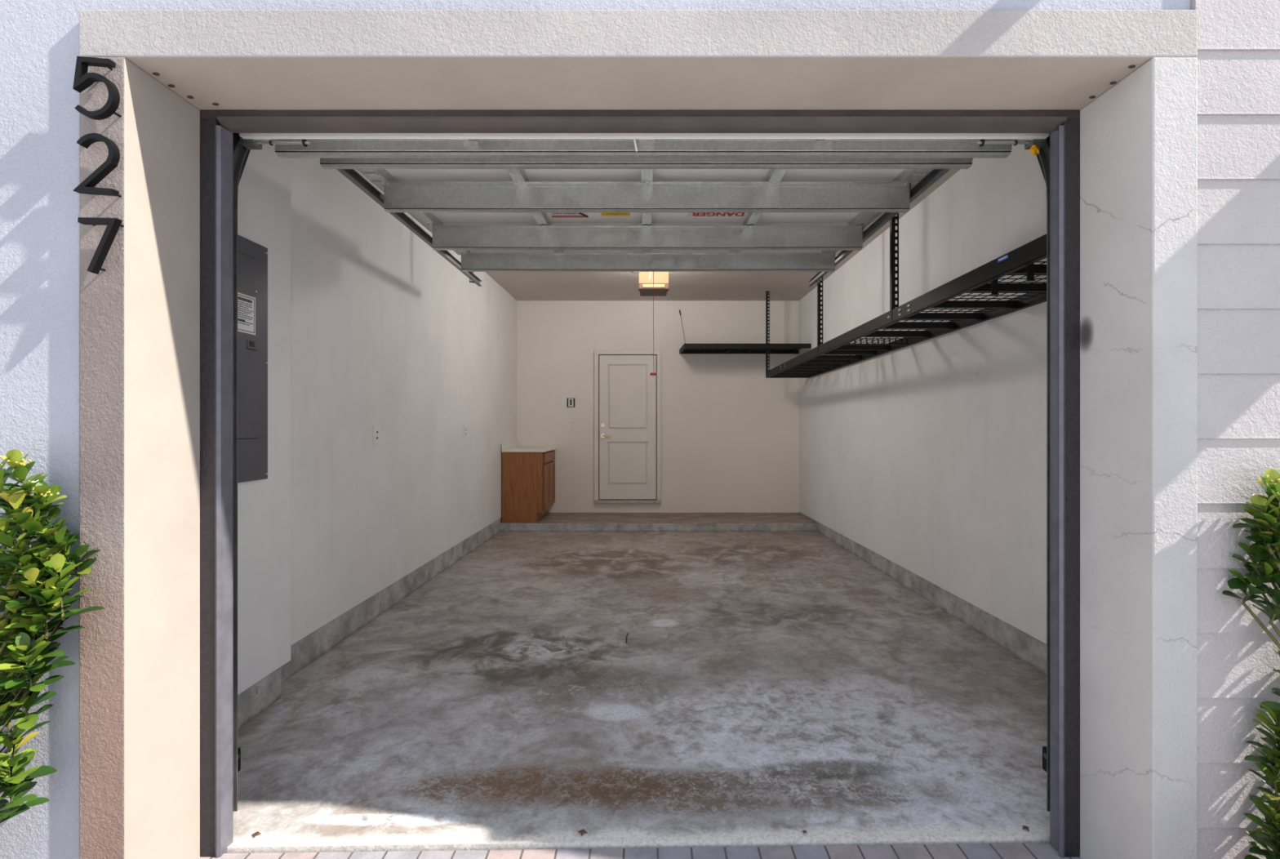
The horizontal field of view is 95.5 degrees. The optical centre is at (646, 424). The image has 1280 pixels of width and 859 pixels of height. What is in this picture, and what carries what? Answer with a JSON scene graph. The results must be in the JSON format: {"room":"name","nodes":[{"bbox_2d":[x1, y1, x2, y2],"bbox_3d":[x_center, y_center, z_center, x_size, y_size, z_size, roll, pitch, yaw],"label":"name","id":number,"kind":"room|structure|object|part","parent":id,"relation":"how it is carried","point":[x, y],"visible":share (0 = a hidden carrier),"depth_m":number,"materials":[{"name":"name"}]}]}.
{"room":"driveway outside garage","nodes":[
{"label":"driveway outside garage","id":0,"kind":"room"},
{"bbox_2d":[237,109,516,694],"bbox_3d":[-2.034,-0.287,5.250,0.333,3.046,6.500,0,0,0],"label":"wall","id":1,"kind":"structure","parent":0,"point":[387,333],"depth_m":3.89,"materials":[{"name":"white paint"}]},
{"bbox_2d":[237,234,267,482],"bbox_3d":[-1.857,-0.298,2.658,0.021,1.127,0.375,0,0,0],"label":"electrical panel","id":2,"kind":"object","parent":1,"relation":"attached to","point":[252,257],"visible":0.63,"depth_m":2.73,"materials":[{"name":"grey metal"}]},
{"bbox_2d":[237,296,253,325],"bbox_3d":[-1.849,-0.520,2.641,0.001,0.120,0.179,0,0,0],"label":"print","id":3,"kind":"object","parent":2,"relation":"attached to","point":[245,304],"depth_m":2.68,"materials":[{"name":"white paper"}]},
{"bbox_3d":[-1.853,-0.359,2.631,0.005,0.847,0.256,0,0,0],"label":"door","id":4,"kind":"part","parent":2,"relation":"part of","materials":[{"name":"grey metal"}]},
{"bbox_3d":[-1.849,-0.373,2.721,0.003,0.043,0.062,0,0,0],"label":"latch plate","id":5,"kind":"part","parent":2,"relation":"part of","materials":[{"name":"grey metal"}]},
{"bbox_2d":[237,517,502,729],"bbox_3d":[-2.037,1.313,5.250,0.326,0.173,6.500,0,0,0],"label":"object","id":6,"kind":"structure","parent":1,"relation":"attached to","point":[314,645],"depth_m":3.77,"materials":[{"name":"concrete"}]},
{"bbox_2d":[373,426,379,444],"bbox_3d":[-1.951,0.076,4.190,0.016,0.132,0.084,0,0,0],"label":"wall outlet","id":7,"kind":"object","parent":1,"relation":"attached to","point":[375,428],"visible":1,"depth_m":4.18,"materials":[{"name":"white plastic"}]},
{"bbox_2d":[375,428,377,440],"bbox_3d":[-1.946,0.076,4.190,0.005,0.088,0.036,0,0,0],"label":"receptacle","id":8,"kind":"object","parent":7,"relation":"attached to","point":[376,429],"depth_m":4.18,"materials":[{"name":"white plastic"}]},
{"bbox_2d":[463,425,466,438],"bbox_3d":[-1.925,0.078,6.160,0.016,0.132,0.084,0,0,0],"label":"wall outlet","id":9,"kind":"object","parent":1,"relation":"attached to","point":[464,426],"visible":1,"depth_m":6.14,"materials":[{"name":"white plastic"}]},
{"bbox_2d":[501,441,518,449],"bbox_3d":[-1.891,0.294,8.047,0.019,0.085,0.894,0,0,0],"label":"backsplash","id":10,"kind":"structure","parent":1,"relation":"attached to","point":[509,445],"depth_m":7.98,"materials":[{"name":"white stone"}]},
{"bbox_2d":[224,531,1049,853],"bbox_3d":[0.100,1.460,5.304,4.600,0.120,6.791,0,0,0],"label":"floor","id":11,"kind":"structure","parent":0,"point":[764,688],"depth_m":2.79,"materials":[{"name":"concrete"}]},
{"bbox_2d":[251,831,261,837],"bbox_3d":[-1.330,1.394,1.980,0.021,0.006,0.021,0,0,35],"label":"dry leaf","id":12,"kind":"object","parent":11,"relation":"on","point":[255,833],"visible":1,"depth_m":1.98,"materials":[{"name":"brown plant"}]},
{"bbox_2d":[577,828,587,835],"bbox_3d":[-0.220,1.394,1.990,0.025,0.006,0.025,0,0,-38],"label":"dry leaf","id":13,"kind":"object","parent":11,"relation":"on","point":[582,831],"visible":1,"depth_m":1.99,"materials":[{"name":"brown plant"}]},
{"bbox_2d":[500,512,817,531],"bbox_3d":[0.155,1.354,8.060,4.170,0.132,0.940,0,0,0],"label":"step","id":14,"kind":"structure","parent":11,"relation":"on","point":[551,522],"depth_m":7.60,"materials":[{"name":"concrete"}]},
{"bbox_2d":[501,441,555,522],"bbox_3d":[-1.615,0.769,8.047,0.571,1.035,0.894,0,0,0],"label":"base cabinet","id":15,"kind":"object","parent":14,"relation":"on","point":[528,473],"visible":1,"depth_m":7.61,"materials":[{"name":"brown wood"}]},
{"bbox_3d":[-1.631,0.825,7.620,0.532,0.925,0.016,0,0,0],"label":"panel","id":16,"kind":"part","parent":15,"relation":"part of","materials":[{"name":"brown wood"}]},
{"bbox_2d":[502,447,555,452],"bbox_3d":[-1.615,0.349,8.047,0.571,0.026,0.894,0,0,0],"label":"countertop","id":17,"kind":"structure","parent":15,"relation":"on","point":[517,449],"depth_m":7.81,"materials":[{"name":"white stone"}]},
{"bbox_3d":[-1.348,0.828,7.846,0.026,0.595,0.398,0,0,0],"label":"door","id":18,"kind":"part","parent":15,"relation":"part of","materials":[{"name":"brown wood"}]},
{"bbox_3d":[-1.348,0.445,8.056,0.026,0.130,0.817,0,0,0],"label":"drawer","id":19,"kind":"part","parent":15,"relation":"part of","materials":[{"name":"brown wood"}]},
{"bbox_3d":[-1.348,0.828,8.261,0.026,0.595,0.406,0,0,0],"label":"door","id":20,"kind":"part","parent":15,"relation":"part of","materials":[{"name":"brown wood"}]},
{"bbox_2d":[1022,825,1029,831],"bbox_3d":[1.310,1.394,2.010,0.021,0.006,0.021,0,0,31],"label":"dry leaf","id":21,"kind":"object","parent":11,"relation":"on","point":[1024,826],"visible":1,"depth_m":2.01,"materials":[{"name":"brown plant"}]},
{"bbox_2d":[197,108,1080,110],"bbox_3d":[-0.010,0.175,1.945,3.140,2.550,0.110,0,0,0],"label":"wall","id":22,"kind":"structure","parent":0,"point":[197,108],"depth_m":1.95,"materials":[{"name":"white paint"}]},
{"bbox_2d":[79,57,199,858],"bbox_3d":[-1.523,0.212,1.762,0.128,2.476,0.277,0,0,0],"label":"pillar","id":23,"kind":"structure","parent":22,"relation":"attached to","point":[140,316],"depth_m":1.67,"materials":[{"name":"beige paint"}]},
{"bbox_2d":[200,118,233,857],"bbox_3d":[-1.423,0.210,1.962,0.072,2.420,0.137,0,0,0],"label":"trim","id":24,"kind":"structure","parent":22,"relation":"attached to","point":[216,142],"depth_m":1.90,"materials":[{"name":"grey painted metal"}]},
{"bbox_2d":[200,110,1079,133],"bbox_3d":[-0.022,-1.000,1.962,2.873,0.052,0.137,0,0,0],"label":"trim","id":25,"kind":"structure","parent":22,"relation":"attached to","point":[233,121],"depth_m":1.90,"materials":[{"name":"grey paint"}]},
{"bbox_2d":[1049,118,1079,857],"bbox_3d":[1.380,0.210,1.962,0.068,2.420,0.137,0,0,0],"label":"trim","id":26,"kind":"structure","parent":22,"relation":"attached to","point":[1064,142],"depth_m":1.90,"materials":[{"name":"metal"}]},
{"bbox_2d":[1080,57,1197,858],"bbox_3d":[1.476,0.212,1.762,0.125,2.476,0.277,0,0,0],"label":"pillar","id":27,"kind":"structure","parent":22,"relation":"attached to","point":[1139,138],"depth_m":1.67,"materials":[{"name":"grey paint"}]},
{"bbox_2d":[516,300,799,512],"bbox_3d":[0.100,-0.205,8.600,4.600,3.210,0.200,0,0,0],"label":"wall","id":28,"kind":"structure","parent":0,"point":[730,431],"depth_m":8.50,"materials":[{"name":"white paint"}]},
{"bbox_2d":[567,398,574,407],"bbox_3d":[-1.108,-0.320,8.486,0.110,0.130,0.028,0,0,0],"label":"button","id":29,"kind":"object","parent":28,"relation":"attached to","point":[571,402],"visible":1,"depth_m":8.47,"materials":[{"name":"black"}]},
{"bbox_2d":[569,420,575,430],"bbox_3d":[-1.086,0.013,8.494,0.074,0.135,0.012,0,0,0],"label":"light switch","id":30,"kind":"object","parent":28,"relation":"attached to","point":[572,423],"visible":1,"depth_m":8.49,"materials":[{"name":"white plastic"}]},
{"bbox_2d":[594,350,660,503],"bbox_3d":[-0.281,0.038,8.453,0.967,2.234,0.099,0,0,0],"label":"door","id":31,"kind":"structure","parent":28,"relation":"in","point":[627,398],"depth_m":8.45,"materials":[{"name":"white paint"}]},
{"bbox_3d":[-0.599,0.162,8.427,0.150,0.068,0.048,0,0,0],"label":"lever handle","id":32,"kind":"part","parent":31,"relation":"part of","materials":[{"name":"gold metal"}]},
{"bbox_2d":[679,309,811,353],"bbox_3d":[1.345,-1.354,8.183,1.749,0.643,0.646,0,0,0],"label":"storage shelf","id":33,"kind":"object","parent":28,"relation":"attached to","point":[686,348],"visible":1,"depth_m":7.88,"materials":[{"name":"black metal"}]},
{"bbox_2d":[305,109,1027,300],"bbox_3d":[0.100,-1.885,5.325,4.600,0.150,6.750,0,0,0],"label":"ceiling","id":34,"kind":"structure","parent":0,"point":[522,286],"depth_m":7.43,"materials":[{"name":"paint"}]},
{"bbox_2d":[222,109,482,811],"bbox_3d":[-1.503,-0.214,3.580,0.079,3.188,3.160,0,0,0],"label":"door track","id":35,"kind":"object","parent":34,"relation":"hanging from","point":[241,153],"visible":0.23,"depth_m":2.08,"materials":[{"name":"metal"}]},
{"bbox_2d":[237,747,240,772],"bbox_3d":[-1.516,1.232,2.119,0.045,0.085,0.051,0,0,0],"label":"sensor","id":36,"kind":"object","parent":35,"relation":"attached to","point":[238,748],"visible":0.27,"depth_m":2.13,"materials":[{"name":"black paint"}]},
{"bbox_2d":[631,109,669,375],"bbox_3d":[0.015,-1.106,4.175,0.420,1.411,4.351,0,0,0],"label":"garage door opener","id":37,"kind":"object","parent":34,"relation":"hanging from","point":[653,284],"visible":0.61,"depth_m":5.90,"materials":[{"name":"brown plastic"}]},
{"bbox_3d":[0.055,-1.012,4.750,0.008,1.175,0.004,0,0,0],"label":"release cord","id":38,"kind":"part","parent":37,"relation":"part of","materials":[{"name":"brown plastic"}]},
{"bbox_2d":[643,284,664,287],"bbox_3d":[0.070,-1.407,5.899,0.220,0.030,0.007,0,0,0],"label":"light","id":39,"kind":"object","parent":37,"relation":"attached to","point":[644,285],"depth_m":5.90,"materials":[{"name":"yellow plastic"}]},
{"bbox_2d":[764,213,1046,377],"bbox_3d":[1.919,-1.217,5.035,0.610,1.186,5.830,0,0,0],"label":"storage rack","id":40,"kind":"object","parent":34,"relation":"hanging from","point":[835,353],"visible":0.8,"depth_m":3.84,"materials":[{"name":"black metal"}]},
{"bbox_3d":[1.641,-1.224,7.920,0.055,1.172,0.060,0,0,0],"label":"slotted post","id":41,"kind":"part","parent":40,"relation":"part of","materials":[{"name":"black metal"}]},
{"bbox_3d":[1.645,-1.241,5.540,0.055,1.138,0.060,0,0,0],"label":"slotted post","id":42,"kind":"part","parent":40,"relation":"part of","materials":[{"name":"black metal"}]},
{"bbox_3d":[1.645,-1.249,3.880,0.055,1.122,0.060,0,0,0],"label":"slotted post","id":43,"kind":"part","parent":40,"relation":"part of","materials":[{"name":"black metal"}]},
{"bbox_2d":[808,109,1058,811],"bbox_3d":[1.470,-0.214,3.580,0.079,3.188,3.160,0,0,0],"label":"door track","id":44,"kind":"object","parent":34,"relation":"hanging from","point":[1043,157],"visible":0.12,"depth_m":2.08,"materials":[{"name":"metal"}]},
{"bbox_2d":[239,133,1049,271],"bbox_3d":[-0.013,-1.163,3.227,2.905,0.368,2.381,0,0,0],"label":"garage door","id":45,"kind":"structure","parent":44,"relation":"attached to","point":[500,202],"depth_m":3.03,"materials":[{"name":"metal"}]},
{"bbox_2d":[268,138,307,146],"bbox_3d":[-1.288,-1.010,2.085,0.125,0.025,0.026,0,0,0],"label":"door handle","id":46,"kind":"object","parent":45,"relation":"in","point":[271,141],"depth_m":2.08,"materials":[{"name":"silver metal"}]},
{"bbox_2d":[551,212,587,216],"bbox_3d":[-0.480,-1.313,3.600,0.220,0.001,0.170,0,0,0],"label":"print","id":47,"kind":"object","parent":45,"relation":"on","point":[553,214],"depth_m":3.64,"materials":[{"name":"black"}]},
{"bbox_3d":[-0.046,-1.018,2.090,0.029,0.077,0.013,0,0,43],"label":"pull handle","id":48,"kind":"part","parent":45,"relation":"part of","materials":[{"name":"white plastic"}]},
{"bbox_2d":[979,138,1017,146],"bbox_3d":[1.262,-1.010,2.085,0.125,0.025,0.026,0,0,0],"label":"door handle","id":49,"kind":"object","parent":45,"relation":"in","point":[1012,141],"depth_m":2.08,"materials":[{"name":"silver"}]},
{"bbox_2d":[1029,144,1039,155],"bbox_3d":[1.386,-0.986,2.075,0.034,0.053,0.017,0,0,-10],"label":"tag","id":50,"kind":"object","parent":45,"relation":"hanging from","point":[1034,149],"visible":0.94,"depth_m":2.07,"materials":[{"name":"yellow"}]},
{"bbox_2d":[1042,746,1046,771],"bbox_3d":[1.476,1.228,2.119,0.045,0.085,0.051,0,0,0],"label":"sensor","id":51,"kind":"object","parent":44,"relation":"attached to","point":[1044,748],"visible":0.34,"depth_m":2.13,"materials":[{"name":"black paint"}]},
{"bbox_2d":[799,144,1046,644],"bbox_3d":[2.313,-0.267,5.250,0.174,3.087,6.500,0,0,0],"label":"wall","id":52,"kind":"structure","parent":0,"point":[929,455],"depth_m":4.32,"materials":[{"name":"white paint"}]},
{"bbox_2d":[800,512,1046,674],"bbox_3d":[2.314,1.306,5.250,0.160,0.187,6.500,0,0,0],"label":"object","id":53,"kind":"structure","parent":52,"relation":"attached to","point":[1029,649],"depth_m":4.15,"materials":[{"name":"concrete"}]},
{"label":"outside","id":54,"kind":"structure","parent":0,"visible":0},
{"bbox_2d":[198,842,1081,858],"bbox_3d":[0.000,1.476,1.090,28.000,0.128,1.780,0,0,0],"label":"ground","id":55,"kind":"structure","parent":54,"point":[1040,850],"depth_m":1.92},
{"bbox_2d":[0,448,105,822],"bbox_3d":[-1.738,0.734,1.530,0.493,1.338,0.173,0,0,0],"label":"leafy shrub","id":56,"kind":"object","parent":55,"relation":"on","point":[38,574],"visible":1,"depth_m":1.54,"materials":[{"name":"green plant"}]},
{"bbox_3d":[-1.777,0.756,1.545,0.428,1.294,0.116,0,0,-7],"label":"stem","id":57,"kind":"part","parent":56,"relation":"part of","materials":[{"name":"green plant"}]},
{"bbox_3d":[1.800,1.260,1.400,0.370,0.305,0.370,0,0,0],"label":"clay pot","id":58,"kind":"object","parent":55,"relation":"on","visible":0},
{"bbox_2d":[1222,468,1279,858],"bbox_3d":[1.779,0.663,1.491,0.376,1.092,0.252,0,0,0],"label":"potted shrub","id":59,"kind":"object","parent":58,"relation":"in","point":[1265,532],"visible":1,"depth_m":1.58,"materials":[{"name":"green plant"}]},
{"bbox_3d":[1.771,0.685,1.490,0.246,1.046,0.251,0,0,0],"label":"stem","id":60,"kind":"part","parent":59,"relation":"part of","materials":[{"name":"green plant"}]},
{"bbox_3d":[3.770,-0.875,1.830,4.460,4.650,0.340,0,0,0],"label":"wall","id":61,"kind":"structure","parent":0,"visible":0},
{"bbox_2d":[0,0,1279,858],"bbox_3d":[-0.030,-0.869,1.813,11.940,4.719,0.374,0,0,0],"label":"wall","id":62,"kind":"structure","parent":61,"relation":"attached to","point":[1238,56],"depth_m":1.63,"materials":[{"name":"white paint"}]},
{"bbox_2d":[72,133,121,197],"bbox_3d":[-1.512,-0.713,1.605,0.111,0.165,0.037,0,0,0],"label":"house number","id":63,"kind":"object","parent":62,"relation":"attached to","point":[87,185],"visible":1,"depth_m":1.59,"materials":[{"name":"black paint"}]},
{"bbox_2d":[72,56,121,119],"bbox_3d":[-1.512,-0.924,1.605,0.111,0.164,0.037,0,0,0],"label":"house number","id":64,"kind":"object","parent":62,"relation":"attached to","point":[83,79],"visible":1,"depth_m":1.59,"materials":[{"name":"black paint"}]},
{"bbox_2d":[77,217,124,274],"bbox_3d":[-1.502,-0.490,1.605,0.104,0.151,0.037,0,0,0],"label":"house number","id":65,"kind":"object","parent":62,"relation":"attached to","point":[113,224],"visible":1,"depth_m":1.59,"materials":[{"name":"black paint"}]},
{"bbox_2d":[79,9,1197,109],"bbox_3d":[-0.024,-1.093,1.762,3.126,0.132,0.277,0,0,0],"label":"lintel","id":66,"kind":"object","parent":62,"relation":"attached to","point":[230,59],"depth_m":1.62,"materials":[{"name":"grey paint"}]}
]}

